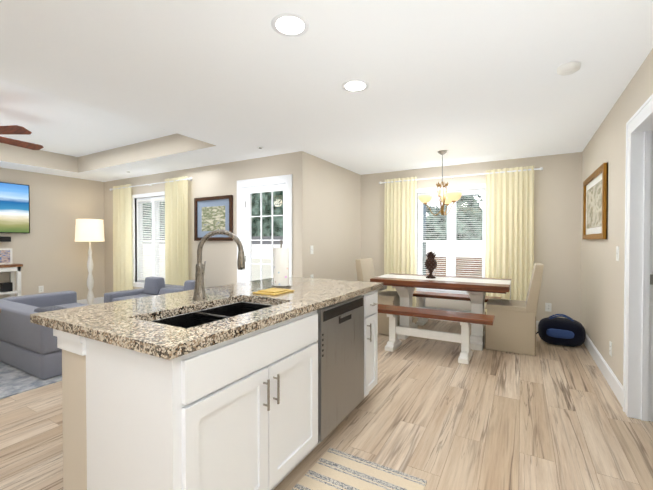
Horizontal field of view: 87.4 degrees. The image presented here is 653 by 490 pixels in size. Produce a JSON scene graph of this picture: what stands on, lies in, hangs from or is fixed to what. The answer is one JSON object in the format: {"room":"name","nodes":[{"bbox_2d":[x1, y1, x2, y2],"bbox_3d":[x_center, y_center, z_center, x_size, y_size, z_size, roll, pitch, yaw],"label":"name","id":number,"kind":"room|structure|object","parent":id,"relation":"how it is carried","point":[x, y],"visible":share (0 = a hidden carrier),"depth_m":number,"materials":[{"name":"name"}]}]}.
{"room":"open-plan kitchen","nodes":[
{"label":"open-plan kitchen","id":0,"kind":"room"},
{"bbox_2d":[0,167,104,299],"bbox_3d":[-6.087,-0.182,4.157,0.150,2.790,6.300,0,1,30],"label":"wall","id":1,"kind":"structure","parent":0,"point":[50,254],"depth_m":6.15,"materials":[{"name":"paint"}]},
{"bbox_2d":[0,182,29,241],"bbox_3d":[-5.381,-0.525,5.149,0.084,0.950,1.430,0,1,30],"label":"television","id":2,"kind":"object","parent":1,"relation":"attached to","point":[14,208],"depth_m":5.58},
{"bbox_2d":[38,286,43,292],"bbox_3d":[-4.976,0.769,5.953,0.008,0.118,0.072,0,1,30],"label":"electrical outlet","id":3,"kind":"object","parent":1,"relation":"attached to","point":[40,289],"visible":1,"depth_m":5.95,"materials":[{"name":"white plastic"}]},
{"bbox_2d":[77,297,103,304],"bbox_3d":[-5.971,1.141,4.211,0.014,0.142,6.120,0,1,30],"label":"baseboard","id":4,"kind":"structure","parent":1,"relation":"attached to","point":[98,300],"depth_m":6.71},
{"bbox_2d":[104,151,308,292],"bbox_3d":[-2.416,-0.218,5.774,4.920,2.820,0.150,0,1,30],"label":"wall","id":5,"kind":"structure","parent":0,"point":[220,257],"depth_m":5.21,"materials":[{"name":"paint"}]},
{"bbox_2d":[132,191,164,287],"bbox_3d":[-3.092,-0.075,6.124,1.200,1.705,0.145,0,1,30],"label":"living room window","id":6,"kind":"structure","parent":5,"relation":"in","point":[156,241],"depth_m":6.18,"materials":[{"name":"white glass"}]},
{"bbox_2d":[109,176,191,291],"bbox_3d":[-3.145,0.028,6.032,2.348,2.280,0.128,0,1,30],"label":"curtain","id":7,"kind":"object","parent":5,"relation":"attached to","point":[176,231],"visible":0.83,"depth_m":5.73,"materials":[{"name":"beige fabric"}]},
{"bbox_2d":[194,195,232,240],"bbox_3d":[-1.759,-0.407,5.288,0.820,0.680,0.033,0,1,30],"label":"framed picture","id":8,"kind":"object","parent":5,"relation":"attached to","point":[213,213],"visible":0.94,"depth_m":5.29,"materials":[{"name":"brown wood"}]},
{"bbox_2d":[237,174,291,282],"bbox_3d":[-0.853,0.128,4.875,0.990,2.150,0.168,0,1,30],"label":"door frame","id":9,"kind":"structure","parent":5,"relation":"attached to","point":[286,180],"depth_m":4.81,"materials":[{"name":"white wood"}]},
{"bbox_2d":[245,184,284,281],"bbox_3d":[-0.867,0.170,4.855,0.782,2.020,0.098,0,1,30],"label":"room door","id":10,"kind":"structure","parent":5,"relation":"in","point":[250,191],"depth_m":4.95,"materials":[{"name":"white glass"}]},
{"bbox_2d":[0,317,652,489],"bbox_3d":[-0.875,1.286,2.361,11.000,0.100,8.320,0,1,30],"label":"floor","id":11,"kind":"structure","parent":0,"point":[434,414],"depth_m":2.31,"materials":[{"name":"brown wood"}]},
{"bbox_2d":[0,263,22,296],"bbox_3d":[-5.293,0.756,5.034,0.330,0.890,1.190,0,1,30],"label":"console table","id":12,"kind":"object","parent":11,"relation":"on","point":[11,268],"visible":0.67,"depth_m":5.42,"materials":[{"name":"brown wood"}]},
{"bbox_2d":[0,248,12,264],"bbox_3d":[-5.121,0.179,5.346,0.300,0.250,0.070,-1,1,-42],"label":"framed picture","id":13,"kind":"object","parent":12,"relation":"on","point":[5,255],"depth_m":5.37,"materials":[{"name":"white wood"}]},
{"bbox_2d":[0,282,12,291],"bbox_3d":[-5.073,0.665,5.409,0.120,0.138,0.120,0,1,30],"label":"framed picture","id":14,"kind":"object","parent":12,"relation":"on","point":[6,286],"depth_m":5.37,"materials":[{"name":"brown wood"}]},
{"bbox_2d":[0,361,61,398],"bbox_3d":[-3.613,1.208,4.150,3.170,0.010,1.910,0,1,30],"label":"living room rug","id":15,"kind":"object","parent":11,"relation":"on","point":[14,381],"depth_m":3.04,"materials":[{"name":"grey carpet"}]},
{"bbox_2d":[0,291,86,379],"bbox_3d":[-3.028,0.903,3.869,1.680,0.603,0.950,0,1,30],"label":"sofa","id":16,"kind":"object","parent":15,"relation":"on","point":[27,345],"visible":0.35,"depth_m":3.28,"materials":[{"name":"fabric"}]},
{"bbox_2d":[75,219,104,304],"bbox_3d":[-4.319,0.361,6.240,0.450,1.650,0.450,0,1,30],"label":"floor lamp","id":17,"kind":"object","parent":11,"relation":"on","point":[89,230],"visible":0.88,"depth_m":6.12,"materials":[{"name":"white fabric"}]},
{"bbox_2d":[104,277,194,302],"bbox_3d":[-2.385,0.842,5.004,1.550,0.680,0.880,0,1,30],"label":"sofa","id":18,"kind":"object","parent":11,"relation":"on","point":[153,286],"visible":0.29,"depth_m":5.14,"materials":[{"name":"fabric"}]},
{"bbox_2d":[46,285,382,489],"bbox_3d":[-0.370,0.799,2.147,0.845,0.880,1.924,0,1,30],"label":"kitchen island","id":19,"kind":"object","parent":11,"relation":"on","point":[235,386],"depth_m":1.42,"materials":[{"name":"white wood"}]},
{"bbox_2d":[30,277,381,356],"bbox_3d":[-0.466,0.338,2.214,1.025,0.040,1.970,0,1,30],"label":"island countertop","id":20,"kind":"structure","parent":19,"relation":"on","point":[130,321],"depth_m":1.67,"materials":[{"name":"beige stone"}]},
{"bbox_2d":[154,301,269,324],"bbox_3d":[-0.545,0.463,1.759,0.394,0.222,0.714,0,1,30],"label":"sink","id":21,"kind":"object","parent":20,"relation":"in","point":[211,311],"depth_m":1.91,"materials":[{"name":"black metal"}]},
{"bbox_2d":[190,229,244,300],"bbox_3d":[-0.639,0.114,2.016,0.261,0.412,0.202,0,1,30],"label":"faucet","id":22,"kind":"object","parent":20,"relation":"on","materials":[{"name":"silver metal"}]},
{"bbox_2d":[253,288,293,295],"bbox_3d":[-0.350,0.308,2.280,0.180,0.018,0.220,0,1,30],"label":"cutting board","id":23,"kind":"object","parent":20,"relation":"on","point":[274,291],"visible":1,"depth_m":2.23,"materials":[{"name":"yellow wood"}]},
{"bbox_2d":[271,240,290,287],"bbox_3d":[-0.339,0.137,2.559,0.150,0.352,0.150,0,1,30],"label":"paper towel","id":24,"kind":"object","parent":20,"relation":"on","point":[280,267],"visible":1,"depth_m":2.51,"materials":[{"name":"white paper"}]},
{"bbox_2d":[292,448,426,489],"bbox_3d":[-0.137,1.248,1.214,0.580,0.007,1.660,0,1,30],"label":"kitchen rug","id":25,"kind":"object","parent":11,"relation":"on","point":[332,469],"visible":1,"depth_m":1.82,"materials":[{"name":"beige fabric"}]},
{"bbox_2d":[356,258,399,334],"bbox_3d":[0.770,0.700,4.881,0.578,0.994,0.530,0,1,30],"label":"chair","id":26,"kind":"object","parent":11,"relation":"on","point":[365,269],"visible":0.38,"depth_m":4.75,"materials":[{"name":"fabric"}]},
{"bbox_2d":[378,304,494,363],"bbox_3d":[1.138,0.982,3.845,1.340,0.470,0.320,0,1,30],"label":"bench","id":27,"kind":"object","parent":11,"relation":"on","point":[464,319],"visible":0.98,"depth_m":3.76,"materials":[{"name":"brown wood"}]},
{"bbox_2d":[370,273,510,350],"bbox_3d":[1.475,0.823,4.434,1.608,0.774,0.860,0,1,30],"label":"dining table","id":28,"kind":"object","parent":11,"relation":"on","point":[476,289],"visible":0.71,"depth_m":4.17,"materials":[{"name":"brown wood"}]},
{"bbox_2d":[425,250,436,278],"bbox_3d":[1.371,0.252,4.486,0.167,0.364,0.161,0,1,30],"label":"pineapple","id":29,"kind":"object","parent":28,"relation":"on","point":[430,264],"visible":1,"depth_m":4.45,"materials":[{"name":"brown wood"}]},
{"bbox_2d":[413,291,500,325],"bbox_3d":[1.812,0.967,5.026,1.340,0.470,0.320,0,1,30],"label":"bench","id":30,"kind":"object","parent":11,"relation":"on","point":[421,295],"visible":0.42,"depth_m":5.04,"materials":[{"name":"brown wood"}]},
{"bbox_2d":[485,263,543,355],"bbox_3d":[2.220,0.711,4.053,0.578,0.994,0.530,0,1,30],"label":"chair","id":31,"kind":"object","parent":11,"relation":"on","point":[512,329],"visible":0.96,"depth_m":3.84,"materials":[{"name":"fabric"}]},
{"bbox_2d":[536,314,585,346],"bbox_3d":[2.837,1.030,4.287,0.648,0.354,0.491,0,1,30],"label":"duffel bag","id":32,"kind":"object","parent":11,"relation":"on","point":[565,331],"visible":0.94,"depth_m":4.07,"materials":[{"name":"fabric"}]},
{"bbox_2d":[0,0,652,181],"bbox_3d":[-0.810,-1.378,2.290,11.150,0.350,8.320,0,1,30],"label":"ceiling","id":33,"kind":"structure","parent":0,"point":[468,81],"depth_m":2.50,"materials":[{"name":"paint"}]},
{"bbox_2d":[0,125,43,149],"bbox_3d":[-3.728,-1.247,3.532,1.349,0.485,1.341,0,1,30],"label":"ceiling fan","id":34,"kind":"object","parent":33,"relation":"hanging from","point":[15,129],"visible":1,"depth_m":3.77,"materials":[{"name":"brown wood"}]},
{"bbox_2d":[271,13,308,36],"bbox_3d":[-0.198,-1.195,1.862,0.208,0.004,0.208,0,1,30],"label":"recessed light","id":35,"kind":"object","parent":33,"relation":"in","point":[290,24],"visible":1,"depth_m":1.85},
{"bbox_2d":[342,80,368,91],"bbox_3d":[0.219,-1.205,2.591,0.208,0.004,0.208,0,1,30],"label":"recessed light","id":36,"kind":"object","parent":33,"relation":"in","point":[355,85],"visible":1,"depth_m":2.58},
{"bbox_2d":[418,150,461,215],"bbox_3d":[1.532,-0.812,4.542,0.561,0.840,0.537,0,1,30],"label":"chandelier","id":37,"kind":"object","parent":33,"relation":"hanging from","point":[449,198],"visible":1,"depth_m":4.47,"materials":[{"name":"glass"}]},
{"bbox_2d":[556,61,580,75],"bbox_3d":[1.632,-1.182,2.303,0.136,0.042,0.136,0,1,30],"label":"smoke detector","id":38,"kind":"object","parent":33,"relation":"attached to","point":[568,68],"visible":1,"depth_m":2.27,"materials":[{"name":"white plastic"}]},
{"bbox_2d":[309,154,360,280],"bbox_3d":[0.119,-0.063,5.404,0.150,2.520,1.720,0,1,30],"label":"wall","id":39,"kind":"structure","parent":0,"point":[334,215],"depth_m":5.24,"materials":[{"name":"paint"}]},
{"bbox_2d":[361,152,581,321],"bbox_3d":[1.968,-0.064,5.425,3.340,2.520,0.150,0,1,30],"label":"wall","id":40,"kind":"structure","parent":0,"point":[557,210],"depth_m":4.74,"materials":[{"name":"paint"}]},
{"bbox_2d":[416,184,485,294],"bbox_3d":[1.964,-0.066,5.389,1.230,1.705,0.145,0,1,30],"label":"dining room window","id":41,"kind":"structure","parent":40,"relation":"in","point":[451,241],"depth_m":5.38,"materials":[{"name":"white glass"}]},
{"bbox_2d":[379,166,542,317],"bbox_3d":[1.937,0.038,5.282,2.378,2.280,0.128,0,1,30],"label":"curtain","id":42,"kind":"object","parent":40,"relation":"attached to","point":[509,235],"visible":0.73,"depth_m":4.95,"materials":[{"name":"beige fabric"}]},
{"bbox_2d":[416,317,538,330],"bbox_3d":[1.992,1.127,5.332,3.190,0.142,0.014,0,1,30],"label":"baseboard","id":43,"kind":"structure","parent":40,"relation":"attached to","point":[537,322],"depth_m":4.78,"materials":[{"name":"white wood"}]},
{"bbox_2d":[545,303,551,311],"bbox_3d":[3.066,0.861,4.718,0.072,0.118,0.008,0,1,30],"label":"outlet","id":44,"kind":"object","parent":40,"relation":"attached to","point":[548,307],"visible":1,"depth_m":4.72,"materials":[{"name":"white plastic"}]},
{"bbox_2d":[580,49,652,385],"bbox_3d":[1.441,-0.007,1.022,0.115,2.520,8.320,0,1,30],"label":"wall","id":45,"kind":"structure","parent":0,"point":[602,298],"depth_m":3.01,"materials":[{"name":"paint"}]},
{"bbox_2d":[583,162,607,238],"bbox_3d":[2.868,-0.413,3.668,0.033,0.705,1.200,0,1,30],"label":"picture frame","id":46,"kind":"object","parent":45,"relation":"attached to","point":[595,200],"visible":1,"depth_m":3.54,"materials":[{"name":"brown wood"}]},
{"bbox_2d":[584,334,622,406],"bbox_3d":[2.789,1.150,3.526,0.014,0.142,2.280,0,1,30],"label":"baseboard","id":47,"kind":"structure","parent":45,"relation":"attached to","point":[613,382],"depth_m":3.08,"materials":[{"name":"white wood"}]},
{"bbox_2d":[609,341,611,356],"bbox_3d":[2.489,0.908,2.992,0.008,0.118,0.072,0,1,30],"label":"electrical outlet","id":48,"kind":"object","parent":45,"relation":"attached to","point":[610,347],"visible":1,"depth_m":2.98,"materials":[{"name":"white plastic"}]},
{"bbox_2d":[616,246,618,260],"bbox_3d":[2.384,0.070,2.799,0.009,0.118,0.072,0,1,30],"label":"light switch","id":49,"kind":"object","parent":45,"relation":"attached to","point":[617,253],"visible":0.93,"depth_m":2.79,"materials":[{"name":"white plastic"}]},
{"bbox_2d":[623,94,652,421],"bbox_3d":[2.002,0.176,2.011,0.157,2.130,1.110,0,1,30],"label":"door frame","id":50,"kind":"structure","parent":45,"relation":"attached to","point":[638,344],"depth_m":2.41,"materials":[{"name":"white wood"}]},
{"label":"outside","id":51,"kind":"structure","parent":0,"visible":0},
{"bbox_2d":[143,191,282,280],"bbox_3d":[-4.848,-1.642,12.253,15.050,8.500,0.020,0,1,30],"label":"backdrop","id":52,"kind":"structure","parent":51,"point":[256,245],"depth_m":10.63,"materials":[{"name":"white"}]},
{"bbox_2d":[426,195,482,277],"bbox_3d":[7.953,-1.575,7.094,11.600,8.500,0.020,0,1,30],"label":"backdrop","id":53,"kind":"structure","parent":51,"point":[442,235],"depth_m":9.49,"materials":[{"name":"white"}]}
]}

